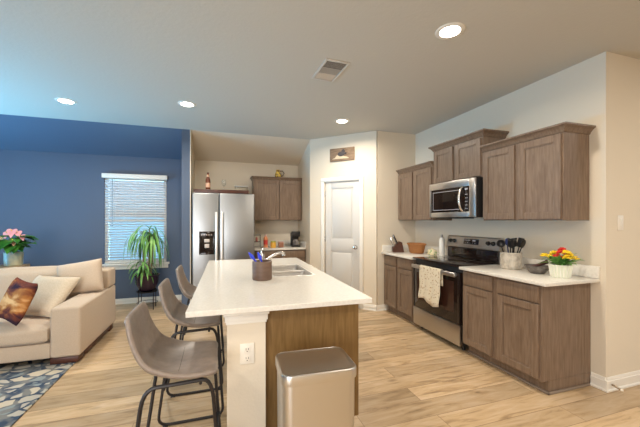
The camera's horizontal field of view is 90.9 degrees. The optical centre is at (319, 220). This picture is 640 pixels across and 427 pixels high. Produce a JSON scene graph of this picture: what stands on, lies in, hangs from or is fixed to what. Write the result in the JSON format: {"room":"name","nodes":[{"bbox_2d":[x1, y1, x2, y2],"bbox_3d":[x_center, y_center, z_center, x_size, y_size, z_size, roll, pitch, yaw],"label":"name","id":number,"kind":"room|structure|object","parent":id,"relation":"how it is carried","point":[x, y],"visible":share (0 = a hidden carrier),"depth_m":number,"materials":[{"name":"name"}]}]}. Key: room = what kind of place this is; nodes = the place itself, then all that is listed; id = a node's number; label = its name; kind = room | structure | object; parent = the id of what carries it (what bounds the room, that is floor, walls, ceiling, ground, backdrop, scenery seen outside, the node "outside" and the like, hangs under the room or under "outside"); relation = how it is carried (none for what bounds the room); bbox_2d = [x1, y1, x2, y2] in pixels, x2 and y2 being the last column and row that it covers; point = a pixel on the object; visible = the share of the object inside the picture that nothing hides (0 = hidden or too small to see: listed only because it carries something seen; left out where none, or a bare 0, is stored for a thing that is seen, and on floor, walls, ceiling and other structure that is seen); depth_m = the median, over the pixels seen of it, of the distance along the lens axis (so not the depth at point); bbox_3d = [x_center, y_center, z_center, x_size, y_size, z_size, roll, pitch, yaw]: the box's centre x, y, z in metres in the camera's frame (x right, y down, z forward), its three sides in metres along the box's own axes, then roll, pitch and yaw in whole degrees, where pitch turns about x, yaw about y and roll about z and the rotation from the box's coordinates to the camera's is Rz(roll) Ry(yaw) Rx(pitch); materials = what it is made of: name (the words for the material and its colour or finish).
{"room":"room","nodes":[
{"label":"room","id":0,"kind":"room"},
{"bbox_2d":[0,149,297,298],"bbox_3d":[-3.305,0.160,5.353,6.200,2.480,0.120,0,0,-18],"label":"wall","id":1,"kind":"structure","parent":0,"point":[58,199],"depth_m":5.12,"materials":[{"name":"blue paint"}]},
{"bbox_2d":[102,178,169,269],"bbox_3d":[-3.118,0.045,5.374,1.010,1.550,0.135,0,0,-18],"label":"window","id":2,"kind":"structure","parent":1,"relation":"in","point":[116,266],"depth_m":5.36,"materials":[{"name":"beige paint"}]},
{"bbox_2d":[102,173,167,263],"bbox_3d":[-3.112,-0.030,5.324,0.970,1.489,0.095,0,0,-18],"label":"window blind","id":3,"kind":"object","parent":2,"relation":"attached to","point":[104,175],"visible":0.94,"depth_m":5.32,"materials":[{"name":"beige paint"}]},
{"bbox_2d":[115,295,181,304],"bbox_3d":[-4.297,1.355,4.958,4.070,0.090,0.022,0,0,-18],"label":"baseboard","id":4,"kind":"structure","parent":1,"relation":"attached to","point":[179,297],"depth_m":5.34,"materials":[{"name":"beige paint"}]},
{"bbox_2d":[250,176,301,220],"bbox_3d":[-0.828,-0.398,5.908,0.927,0.795,0.343,0,0,-18],"label":"upper cabinet","id":5,"kind":"object","parent":1,"relation":"attached to","point":[275,198],"visible":0.98,"depth_m":5.76,"materials":[{"name":"beige wood"}]},
{"bbox_2d":[275,170,284,176],"bbox_3d":[-0.753,-0.868,5.883,0.183,0.145,0.120,0,0,-18],"label":"ceramic jug","id":6,"kind":"object","parent":5,"relation":"on","point":[277,174],"visible":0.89,"depth_m":5.84,"materials":[{"name":"yellow ceramic"}]},
{"bbox_2d":[0,114,309,165],"bbox_3d":[-3.199,-1.263,4.941,6.150,0.454,0.970,0,0,-18],"label":"ceiling","id":7,"kind":"structure","parent":0,"point":[21,133],"depth_m":4.97,"materials":[{"name":"blue paint"}]},
{"bbox_2d":[182,129,194,304],"bbox_3d":[-2.171,0.005,5.210,0.130,2.790,0.850,0,0,-18],"label":"wall","id":8,"kind":"structure","parent":0,"point":[185,132],"depth_m":4.81,"materials":[{"name":"blue paint"}]},
{"bbox_2d":[298,141,309,264],"bbox_3d":[-0.254,0.005,5.829,0.100,2.790,0.850,0,0,-18],"label":"wall","id":9,"kind":"structure","parent":0,"point":[304,165],"depth_m":5.69,"materials":[{"name":"beige paint"}]},
{"bbox_2d":[0,0,639,139],"bbox_3d":[0.328,-1.440,1.262,10.600,0.100,8.200,0,0,-18],"label":"ceiling","id":10,"kind":"structure","parent":0,"point":[248,67],"depth_m":2.65,"materials":[{"name":"beige paint"}]},
{"bbox_2d":[54,98,76,104],"bbox_3d":[-2.954,-1.385,3.664,0.208,0.010,0.208,0,0,-18],"label":"recessed light","id":11,"kind":"object","parent":10,"relation":"in","point":[61,100],"visible":1,"depth_m":3.65,"materials":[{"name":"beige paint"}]},
{"bbox_2d":[177,101,195,106],"bbox_3d":[-1.587,-1.385,3.758,0.208,0.010,0.208,0,0,-18],"label":"recessed light","id":12,"kind":"object","parent":10,"relation":"in","point":[181,103],"visible":1,"depth_m":3.74,"materials":[{"name":"white plastic"}]},
{"bbox_2d":[311,58,349,81],"bbox_3d":[0.092,-1.383,2.920,0.230,0.014,0.400,0,0,-20],"label":"ceiling vent","id":13,"kind":"object","parent":10,"relation":"in","point":[329,70],"visible":1,"depth_m":2.89,"materials":[{"name":"white metal"}]},
{"bbox_2d":[335,119,348,123],"bbox_3d":[0.307,-1.385,4.401,0.208,0.010,0.208,0,0,-18],"label":"recessed light","id":14,"kind":"object","parent":10,"relation":"in","point":[341,121],"visible":1,"depth_m":4.39,"materials":[{"name":"white plastic"}]},
{"bbox_2d":[435,22,465,39],"bbox_3d":[0.954,-1.385,2.311,0.208,0.010,0.208,0,0,-18],"label":"recessed light","id":15,"kind":"object","parent":10,"relation":"in","point":[454,29],"visible":1,"depth_m":2.29,"materials":[{"name":"white plastic"}]},
{"bbox_2d":[11,300,639,426],"bbox_3d":[0.174,1.430,1.738,10.600,0.060,9.200,0,0,-18],"label":"floor","id":16,"kind":"structure","parent":0,"point":[409,375],"depth_m":2.55,"materials":[{"name":"brown wood"}]},
{"bbox_2d":[0,264,29,268],"bbox_3d":[-4.341,1.002,4.168,0.720,0.795,0.320,0,0,-18],"label":"console table","id":17,"kind":"object","parent":16,"relation":"on","point":[23,265],"visible":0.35,"depth_m":4.15,"materials":[{"name":"brown wood"}]},
{"bbox_2d":[0,229,39,265],"bbox_3d":[-4.138,0.357,4.253,0.527,0.494,0.552,0,0,-41],"label":"anthurium","id":18,"kind":"object","parent":17,"relation":"on","point":[12,256],"visible":1,"depth_m":4.18,"materials":[{"name":"plant"}]},
{"bbox_2d":[6,229,17,237],"bbox_3d":[-4.109,0.172,4.200,0.103,0.124,0.085,0,0,0],"label":"flower","id":19,"kind":"object","parent":18,"relation":"on","point":[10,232],"depth_m":4.19,"materials":[{"name":"pink plant"}]},
{"bbox_2d":[3,251,23,265],"bbox_3d":[-4.122,0.514,4.238,0.200,0.180,0.199,0,0,-18],"label":"pot","id":20,"kind":"object","parent":18,"relation":"on","point":[10,259],"depth_m":4.17,"materials":[{"name":"white ceramic"}]},
{"bbox_2d":[0,358,75,426],"bbox_3d":[-3.380,1.394,1.462,2.865,0.012,2.860,0,0,-18],"label":"area rug","id":21,"kind":"object","parent":16,"relation":"on","point":[23,383],"visible":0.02,"depth_m":2.68,"materials":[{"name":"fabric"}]},
{"bbox_2d":[0,266,114,364],"bbox_3d":[-3.624,0.967,3.266,2.310,0.866,1.155,0,0,-18],"label":"sofa","id":22,"kind":"object","parent":16,"relation":"on","point":[76,324],"visible":0.66,"depth_m":3.09,"materials":[{"name":"beige fabric"}]},
{"bbox_2d":[0,277,37,325],"bbox_3d":[-2.941,0.775,3.054,0.427,0.401,0.202,0,0,25],"label":"throw pillow","id":23,"kind":"object","parent":22,"relation":"on","point":[19,295],"visible":1,"depth_m":2.98,"materials":[{"name":"fabric"}]},
{"bbox_2d":[0,315,49,346],"bbox_3d":[-3.151,1.099,3.270,0.918,0.211,0.871,0,0,-18],"label":"seat cushion","id":24,"kind":"object","parent":22,"relation":"on","point":[32,331],"depth_m":2.98,"materials":[{"name":"beige fabric"}]},
{"bbox_2d":[0,266,77,301],"bbox_3d":[-3.275,0.785,3.656,0.926,0.502,0.262,0,0,-18],"label":"cushion","id":25,"kind":"object","parent":22,"relation":"on","point":[28,274],"depth_m":3.57,"materials":[{"name":"beige fabric"}]},
{"bbox_2d":[25,275,80,316],"bbox_3d":[-2.954,0.805,3.386,0.496,0.375,0.374,0,0,5],"label":"throw pillow","id":26,"kind":"object","parent":22,"relation":"on","point":[52,291],"visible":0.7,"depth_m":3.34,"materials":[{"name":"beige fabric"}]},
{"bbox_2d":[57,258,103,295],"bbox_3d":[-2.823,0.675,3.712,0.506,0.429,0.250,0,0,-19],"label":"throw pillow","id":27,"kind":"object","parent":22,"relation":"on","point":[90,272],"visible":0.77,"depth_m":3.65,"materials":[{"name":"beige fabric"}]},
{"bbox_2d":[136,289,157,309],"bbox_3d":[-2.750,1.235,5.018,0.300,0.330,0.300,0,0,-18],"label":"plant stand","id":28,"kind":"object","parent":16,"relation":"on","point":[154,290],"visible":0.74,"depth_m":4.95,"materials":[{"name":"black metal"}]},
{"bbox_2d":[123,225,168,291],"bbox_3d":[-2.751,0.593,5.006,0.616,1.041,0.595,0,0,40],"label":"dracaena","id":29,"kind":"object","parent":28,"relation":"on","point":[146,281],"visible":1,"depth_m":4.92,"materials":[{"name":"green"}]},
{"bbox_2d":[134,273,159,291],"bbox_3d":[-2.750,0.986,5.018,0.356,0.255,0.356,0,0,-18],"label":"pot","id":30,"kind":"object","parent":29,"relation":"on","point":[149,284],"depth_m":4.90,"materials":[{"name":"black ceramic"}]},
{"bbox_2d":[136,289,157,293],"bbox_3d":[-2.750,1.123,5.018,0.300,0.015,0.298,0,0,-18],"label":"tray","id":31,"kind":"object","parent":28,"relation":"on","point":[154,290],"depth_m":4.94,"materials":[{"name":"black metal"}]},
{"bbox_2d":[124,302,220,426],"bbox_3d":[-0.745,0.924,1.661,0.439,0.952,0.445,0,0,-18],"label":"bar stool","id":32,"kind":"object","parent":16,"relation":"on","point":[157,354],"visible":1,"depth_m":1.61,"materials":[{"name":"beige leather"}]},
{"bbox_2d":[157,278,223,426],"bbox_3d":[-0.955,0.924,2.371,0.439,0.952,0.445,0,0,-18],"label":"bar stool","id":33,"kind":"object","parent":16,"relation":"on","point":[175,311],"visible":0.82,"depth_m":2.25,"materials":[{"name":"grey leather"}]},
{"bbox_2d":[175,265,224,368],"bbox_3d":[-1.170,0.924,3.100,0.439,0.952,0.445,0,0,-18],"label":"bar stool","id":34,"kind":"object","parent":16,"relation":"on","point":[187,289],"visible":0.48,"depth_m":2.98,"materials":[{"name":"grey leather"}]},
{"bbox_2d":[192,192,253,286],"bbox_3d":[-1.600,0.490,5.239,0.915,1.820,0.945,0,0,-18],"label":"refrigerator","id":35,"kind":"object","parent":16,"relation":"on","point":[222,223],"visible":0.62,"depth_m":4.82,"materials":[{"name":"grey metal"}]},
{"bbox_2d":[194,189,248,193],"bbox_3d":[-1.571,-0.454,5.041,0.830,0.065,0.160,0,0,-18],"label":"wooden board","id":36,"kind":"object","parent":35,"relation":"on","point":[195,190],"visible":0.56,"depth_m":4.96,"materials":[{"name":"brown wood"}]},
{"bbox_2d":[205,172,209,188],"bbox_3d":[-1.770,-0.623,4.977,0.075,0.271,0.075,0,0,-18],"label":"beer bottle","id":37,"kind":"object","parent":36,"relation":"on","point":[207,181],"visible":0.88,"depth_m":4.95,"materials":[{"name":"orange glass"}]},
{"bbox_2d":[234,186,247,189],"bbox_3d":[-1.338,-0.498,5.348,0.216,0.165,0.136,0,0,-18],"label":"glass box","id":38,"kind":"object","parent":36,"relation":"on","point":[236,187],"visible":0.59,"depth_m":5.29,"materials":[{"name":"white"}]},
{"bbox_2d":[254,249,305,261],"bbox_3d":[-0.770,0.958,5.793,0.896,0.885,0.598,0,0,-18],"label":"base cabinet","id":39,"kind":"object","parent":16,"relation":"on","point":[300,254],"visible":0.19,"depth_m":5.55,"materials":[{"name":"brown wood"}]},
{"bbox_2d":[254,240,305,250],"bbox_3d":[-0.772,0.450,5.782,0.914,0.130,0.619,0,0,-18],"label":"countertop","id":40,"kind":"structure","parent":39,"relation":"on","point":[302,244],"depth_m":5.75,"materials":[{"name":"white stone"}]},
{"bbox_2d":[263,235,267,246],"bbox_3d":[-0.966,0.367,5.594,0.077,0.235,0.077,0,0,-18],"label":"squeeze bottle","id":41,"kind":"object","parent":40,"relation":"on","point":[265,240],"visible":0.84,"depth_m":5.56,"materials":[{"name":"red plastic"}]},
{"bbox_2d":[270,241,275,247],"bbox_3d":[-0.838,0.425,5.635,0.100,0.118,0.100,0,0,-18],"label":"spice jar","id":42,"kind":"object","parent":40,"relation":"on","point":[273,243],"visible":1,"depth_m":5.59,"materials":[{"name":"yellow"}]},
{"bbox_2d":[278,241,283,247],"bbox_3d":[-0.704,0.432,5.678,0.094,0.105,0.084,0,0,-18],"label":"tin","id":43,"kind":"object","parent":40,"relation":"on","point":[280,243],"visible":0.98,"depth_m":5.65,"materials":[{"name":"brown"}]},
{"bbox_2d":[290,231,299,246],"bbox_3d":[-0.454,0.343,5.830,0.146,0.284,0.222,0,0,-18],"label":"coffee maker","id":44,"kind":"object","parent":40,"relation":"on","point":[294,235],"visible":1,"depth_m":5.78,"materials":[{"name":"black plastic"}]},
{"bbox_2d":[223,304,357,426],"bbox_3d":[-0.441,0.958,2.928,0.918,0.884,2.142,0,0,-18],"label":"kitchen island","id":45,"kind":"object","parent":16,"relation":"on","point":[252,387],"visible":0.41,"depth_m":1.93,"materials":[{"name":"beige paint"}]},
{"bbox_2d":[240,343,253,364],"bbox_3d":[-0.424,0.775,1.834,0.082,0.120,0.010,0,0,-16],"label":"wall outlet","id":46,"kind":"object","parent":45,"relation":"attached to","point":[246,349],"visible":1,"depth_m":1.83,"materials":[{"name":"beige plastic"}]},
{"bbox_2d":[244,346,249,352],"bbox_3d":[-0.423,0.749,1.831,0.034,0.038,0.002,0,0,-16],"label":"socket","id":47,"kind":"object","parent":46,"relation":"attached to","point":[246,348],"depth_m":1.83,"materials":[{"name":"grey plastic"}]},
{"bbox_2d":[244,355,249,361],"bbox_3d":[-0.423,0.801,1.831,0.034,0.038,0.002,0,0,-16],"label":"socket","id":48,"kind":"object","parent":46,"relation":"attached to","point":[246,357],"depth_m":1.83,"materials":[{"name":"grey plastic"}]},
{"bbox_2d":[185,258,371,317],"bbox_3d":[-0.510,0.500,2.893,1.137,0.030,2.276,0,0,-18],"label":"island countertop","id":49,"kind":"structure","parent":45,"relation":"on","point":[225,287],"depth_m":2.12,"materials":[{"name":"white stone"}]},
{"bbox_2d":[252,260,271,280],"bbox_3d":[-0.477,0.408,2.599,0.160,0.153,0.160,0,0,-18],"label":"jar","id":50,"kind":"object","parent":49,"relation":"on","point":[261,271],"visible":0.98,"depth_m":2.53,"materials":[{"name":"ceramic"}]},
{"bbox_2d":[248,252,256,261],"bbox_3d":[-0.517,0.365,2.624,0.161,0.207,0.034,0,0,-6],"label":"dish brush","id":51,"kind":"object","parent":50,"relation":"in","point":[252,257],"visible":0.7,"depth_m":2.61,"materials":[{"name":"blue plastic"}]},
{"bbox_2d":[257,252,262,261],"bbox_3d":[-0.461,0.360,2.559,0.108,0.214,0.031,0,0,-38],"label":"scraper","id":52,"kind":"object","parent":50,"relation":"in","point":[258,253],"visible":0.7,"depth_m":2.53,"materials":[{"name":"blue plastic"}]},
{"bbox_2d":[260,247,285,259],"bbox_3d":[-0.483,0.378,3.164,0.278,0.215,0.072,0,0,-18],"label":"faucet","id":53,"kind":"object","parent":49,"relation":"on","point":[261,250],"visible":0.58,"depth_m":3.15,"materials":[{"name":"silver metal"}]},
{"bbox_2d":[272,264,314,276],"bbox_3d":[-0.325,0.582,3.104,0.401,0.196,0.727,0,0,-18],"label":"sink","id":54,"kind":"object","parent":49,"relation":"in","point":[288,269],"visible":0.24,"depth_m":3.13,"materials":[{"name":"silver metal"}]},
{"bbox_2d":[272,267,306,276],"bbox_3d":[-0.325,0.598,3.104,0.376,0.165,0.702,0,0,-18],"label":"basin","id":55,"kind":"object","parent":54,"relation":"in","point":[276,271],"depth_m":3.12,"materials":[{"name":"silver metal"}]},
{"bbox_2d":[275,347,355,426],"bbox_3d":[-0.024,1.071,1.660,0.392,0.658,0.335,0,0,-15],"label":"trash can","id":56,"kind":"object","parent":16,"relation":"on","point":[315,387],"visible":1,"depth_m":1.56,"materials":[{"name":"silver metal"}]},
{"bbox_2d":[384,254,418,325],"bbox_3d":[1.381,0.958,4.618,0.588,0.885,0.790,0,0,-18],"label":"base cabinet","id":57,"kind":"object","parent":16,"relation":"on","point":[398,271],"visible":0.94,"depth_m":4.48,"materials":[{"name":"brown wood"}]},
{"bbox_2d":[381,245,447,259],"bbox_3d":[1.370,0.450,4.606,0.619,0.130,0.814,0,0,-18],"label":"countertop","id":58,"kind":"structure","parent":57,"relation":"on","point":[386,249],"depth_m":4.63,"materials":[{"name":"white stone"}]},
{"bbox_2d":[389,234,403,251],"bbox_3d":[1.173,0.348,4.837,0.216,0.272,0.090,0,0,0],"label":"knife block","id":59,"kind":"object","parent":58,"relation":"on","point":[398,247],"visible":0.99,"depth_m":4.79,"materials":[{"name":"brown wood"}]},
{"bbox_2d":[407,242,426,253],"bbox_3d":[1.432,0.411,4.676,0.234,0.147,0.360,0,0,-18],"label":"wicker basket","id":60,"kind":"object","parent":58,"relation":"on","point":[416,248],"visible":1,"depth_m":4.57,"materials":[{"name":"orange wicker"}]},
{"bbox_2d":[427,248,436,255],"bbox_3d":[1.570,0.432,4.411,0.119,0.104,0.170,0,0,-18],"label":"butter dish","id":61,"kind":"object","parent":58,"relation":"on","point":[433,252],"visible":1,"depth_m":4.36,"materials":[{"name":"ceramic"}]},
{"bbox_2d":[439,235,444,255],"bbox_3d":[1.678,0.341,4.338,0.076,0.288,0.075,0,0,-18],"label":"oil bottle","id":62,"kind":"object","parent":58,"relation":"on","point":[441,240],"visible":1,"depth_m":4.31,"materials":[{"name":"white ceramic"}]},
{"bbox_2d":[412,235,503,349],"bbox_3d":[1.610,0.800,3.810,0.647,1.200,0.838,0,0,-18],"label":"range","id":63,"kind":"object","parent":16,"relation":"on","point":[445,320],"visible":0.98,"depth_m":3.65,"materials":[{"name":"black metal"}]},
{"bbox_2d":[418,265,442,306],"bbox_3d":[1.298,0.773,3.727,0.055,0.450,0.397,0,0,-18],"label":"tea towel","id":64,"kind":"object","parent":63,"relation":"hanging from","point":[430,278],"visible":1,"depth_m":3.69,"materials":[{"name":"beige fabric"}]},
{"bbox_2d":[413,256,498,266],"bbox_3d":[1.602,0.486,3.808,0.554,0.016,0.838,0,0,-18],"label":"cooktop","id":65,"kind":"object","parent":63,"relation":"in","point":[449,261],"depth_m":3.73,"materials":[{"name":"black glass"}]},
{"bbox_2d":[463,270,590,391],"bbox_3d":[1.902,0.958,3.006,0.588,0.885,0.853,0,0,-18],"label":"base cabinet","id":66,"kind":"object","parent":16,"relation":"on","point":[541,335],"visible":0.96,"depth_m":2.66,"materials":[{"name":"beige wood"}]},
{"bbox_2d":[467,351,589,394],"bbox_3d":[1.927,1.390,3.005,0.485,0.020,0.871,0,0,-18],"label":"trim","id":67,"kind":"structure","parent":66,"relation":"attached to","point":[470,352],"depth_m":2.66,"materials":[{"name":"brown"}]},
{"bbox_2d":[459,257,599,286],"bbox_3d":[1.898,0.450,2.971,0.619,0.130,0.928,0,0,-18],"label":"countertop","id":68,"kind":"structure","parent":66,"relation":"on","point":[581,274],"depth_m":2.73,"materials":[{"name":"white stone"}]},
{"bbox_2d":[500,251,521,269],"bbox_3d":[1.933,0.402,3.189,0.194,0.165,0.194,0,0,-18],"label":"utensil crock","id":69,"kind":"object","parent":68,"relation":"on","point":[513,261],"visible":1,"depth_m":3.12,"materials":[{"name":"ceramic"}]},
{"bbox_2d":[496,240,504,251],"bbox_3d":[1.857,0.332,3.199,0.118,0.273,0.070,0,0,-18],"label":"ladle","id":70,"kind":"object","parent":69,"relation":"in","point":[500,243],"visible":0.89,"depth_m":3.21,"materials":[{"name":"black plastic"}]},
{"bbox_2d":[505,238,508,252],"bbox_3d":[1.938,0.326,3.248,0.021,0.284,0.086,0,0,-2],"label":"spoon","id":71,"kind":"object","parent":69,"relation":"in","point":[506,239],"visible":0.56,"depth_m":3.25,"materials":[{"name":"blue plastic"}]},
{"bbox_2d":[508,238,512,252],"bbox_3d":[1.886,0.320,3.128,0.042,0.297,0.117,0,0,23],"label":"spatula","id":72,"kind":"object","parent":69,"relation":"in","point":[510,241],"visible":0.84,"depth_m":3.11,"materials":[{"name":"black plastic"}]},
{"bbox_2d":[513,239,516,252],"bbox_3d":[1.932,0.324,3.135,0.016,0.286,0.074,0,0,-2],"label":"spoon","id":73,"kind":"object","parent":69,"relation":"in","point":[514,240],"visible":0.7,"depth_m":3.12,"materials":[{"name":"black plastic"}]},
{"bbox_2d":[516,238,524,252],"bbox_3d":[1.994,0.320,3.159,0.071,0.297,0.084,0,0,-18],"label":"spatula","id":74,"kind":"object","parent":69,"relation":"in","point":[520,240],"visible":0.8,"depth_m":3.17,"materials":[{"name":"black plastic"}]},
{"bbox_2d":[519,240,525,252],"bbox_3d":[1.975,0.328,3.125,0.111,0.280,0.054,0,0,37],"label":"slotted spoon","id":75,"kind":"object","parent":69,"relation":"in","point":[523,242],"visible":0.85,"depth_m":3.10,"materials":[{"name":"black plastic"}]},
{"bbox_2d":[524,264,548,273],"bbox_3d":[2.004,0.450,2.906,0.212,0.070,0.211,0,0,-18],"label":"mortar","id":76,"kind":"object","parent":68,"relation":"on","point":[543,269],"visible":0.91,"depth_m":2.85,"materials":[{"name":"grey stone"}]},
{"bbox_2d":[532,260,548,266],"bbox_3d":[2.011,0.407,2.888,0.039,0.106,0.153,0,0,-23],"label":"pestle","id":77,"kind":"object","parent":76,"relation":"on","point":[545,262],"visible":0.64,"depth_m":2.87,"materials":[{"name":"grey stone"}]},
{"bbox_2d":[539,247,583,277],"bbox_3d":[2.064,0.356,2.705,0.296,0.258,0.320,0,0,-18],"label":"flower pot","id":78,"kind":"object","parent":68,"relation":"on","point":[560,266],"visible":1,"depth_m":2.65,"materials":[{"name":"white ceramic"}]},
{"bbox_2d":[310,131,376,304],"bbox_3d":[0.374,0.005,5.186,1.174,2.790,0.100,0,0,27],"label":"wall","id":79,"kind":"structure","parent":0,"point":[365,143],"depth_m":5.02,"materials":[{"name":"beige paint"}]},
{"bbox_2d":[325,180,358,307],"bbox_3d":[0.350,0.372,5.141,0.614,2.036,0.104,0,0,27],"label":"door","id":80,"kind":"structure","parent":79,"relation":"in","point":[341,197],"depth_m":5.15,"materials":[{"name":"white paint"}]},
{"bbox_2d":[321,175,363,308],"bbox_3d":[0.350,0.345,5.131,0.750,2.110,0.020,0,0,27],"label":"trim","id":81,"kind":"structure","parent":79,"relation":"attached to","point":[348,178],"depth_m":4.99,"materials":[{"name":"beige paint"}]},
{"bbox_2d":[330,147,354,161],"bbox_3d":[0.352,-1.075,5.114,0.430,0.210,0.047,0,0,27],"label":"wall plaque","id":82,"kind":"object","parent":79,"relation":"attached to","point":[347,153],"visible":1,"depth_m":5.10,"materials":[{"name":"brown wood"}]},
{"bbox_2d":[363,304,375,310],"bbox_3d":[0.347,1.355,5.132,1.174,0.090,0.022,0,0,27],"label":"baseboard","id":83,"kind":"structure","parent":79,"relation":"attached to","point":[370,307],"depth_m":4.91,"materials":[{"name":"beige paint"}]},
{"bbox_2d":[377,131,414,309],"bbox_3d":[1.201,0.005,5.033,0.680,2.790,0.100,0,0,-18],"label":"wall","id":84,"kind":"structure","parent":0,"point":[395,151],"depth_m":4.95,"materials":[{"name":"beige paint"}]},
{"bbox_2d":[376,304,386,310],"bbox_3d":[0.958,1.355,4.890,0.170,0.090,0.022,0,0,-18],"label":"baseboard","id":85,"kind":"structure","parent":84,"relation":"attached to","point":[378,307],"depth_m":4.89,"materials":[{"name":"beige paint"}]},
{"bbox_2d":[415,51,615,376],"bbox_3d":[1.986,0.005,3.904,0.120,2.790,2.730,0,0,-18],"label":"wall","id":86,"kind":"structure","parent":0,"point":[584,92],"depth_m":2.81,"materials":[{"name":"beige paint"}]},
{"bbox_2d":[396,161,451,220],"bbox_3d":[1.499,-0.395,4.630,0.358,0.790,0.840,0,0,-18],"label":"upper cabinet","id":87,"kind":"object","parent":86,"relation":"attached to","point":[414,182],"visible":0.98,"depth_m":4.53,"materials":[{"name":"brown wood"}]},
{"bbox_2d":[428,128,508,183],"bbox_3d":[1.757,-0.725,3.829,0.358,0.500,0.923,0,0,-18],"label":"upper cabinet","id":88,"kind":"object","parent":86,"relation":"attached to","point":[461,157],"visible":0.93,"depth_m":3.66,"materials":[{"name":"beige wood"}]},
{"bbox_2d":[430,177,482,218],"bbox_3d":[1.711,-0.248,3.813,0.454,0.448,0.775,0,0,-18],"label":"microwave","id":89,"kind":"object","parent":88,"relation":"attached to","point":[463,198],"visible":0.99,"depth_m":3.66,"materials":[{"name":"silver metal"}]},
{"bbox_2d":[480,121,595,220],"bbox_3d":[2.019,-0.400,3.017,0.358,0.800,0.880,0,0,-18],"label":"upper cabinet","id":90,"kind":"object","parent":86,"relation":"attached to","point":[542,174],"visible":1,"depth_m":2.79,"materials":[{"name":"brown wood"}]},
{"bbox_2d":[522,257,599,278],"bbox_3d":[2.184,0.435,3.063,0.019,0.100,0.928,0,0,-18],"label":"backsplash","id":91,"kind":"structure","parent":86,"relation":"attached to","point":[578,269],"depth_m":2.74,"materials":[{"name":"white stone"}]},
{"bbox_2d":[616,54,639,374],"bbox_3d":[3.800,0.005,3.119,2.850,2.790,0.120,0,0,-18],"label":"wall","id":92,"kind":"structure","parent":0,"point":[627,68],"depth_m":2.67,"materials":[{"name":"beige paint"}]},
{"bbox_2d":[590,370,639,392],"bbox_3d":[3.738,1.345,3.079,2.992,0.110,0.128,0,0,-18],"label":"baseboard","id":93,"kind":"structure","parent":92,"relation":"attached to","point":[626,380],"depth_m":2.63,"materials":[{"name":"beige paint"}]},
{"bbox_2d":[617,215,623,229],"bbox_3d":[2.518,0.020,2.633,0.072,0.124,0.016,0,0,-18],"label":"light switch","id":94,"kind":"object","parent":92,"relation":"attached to","point":[620,218],"visible":1,"depth_m":2.63,"materials":[{"name":"beige plastic"}]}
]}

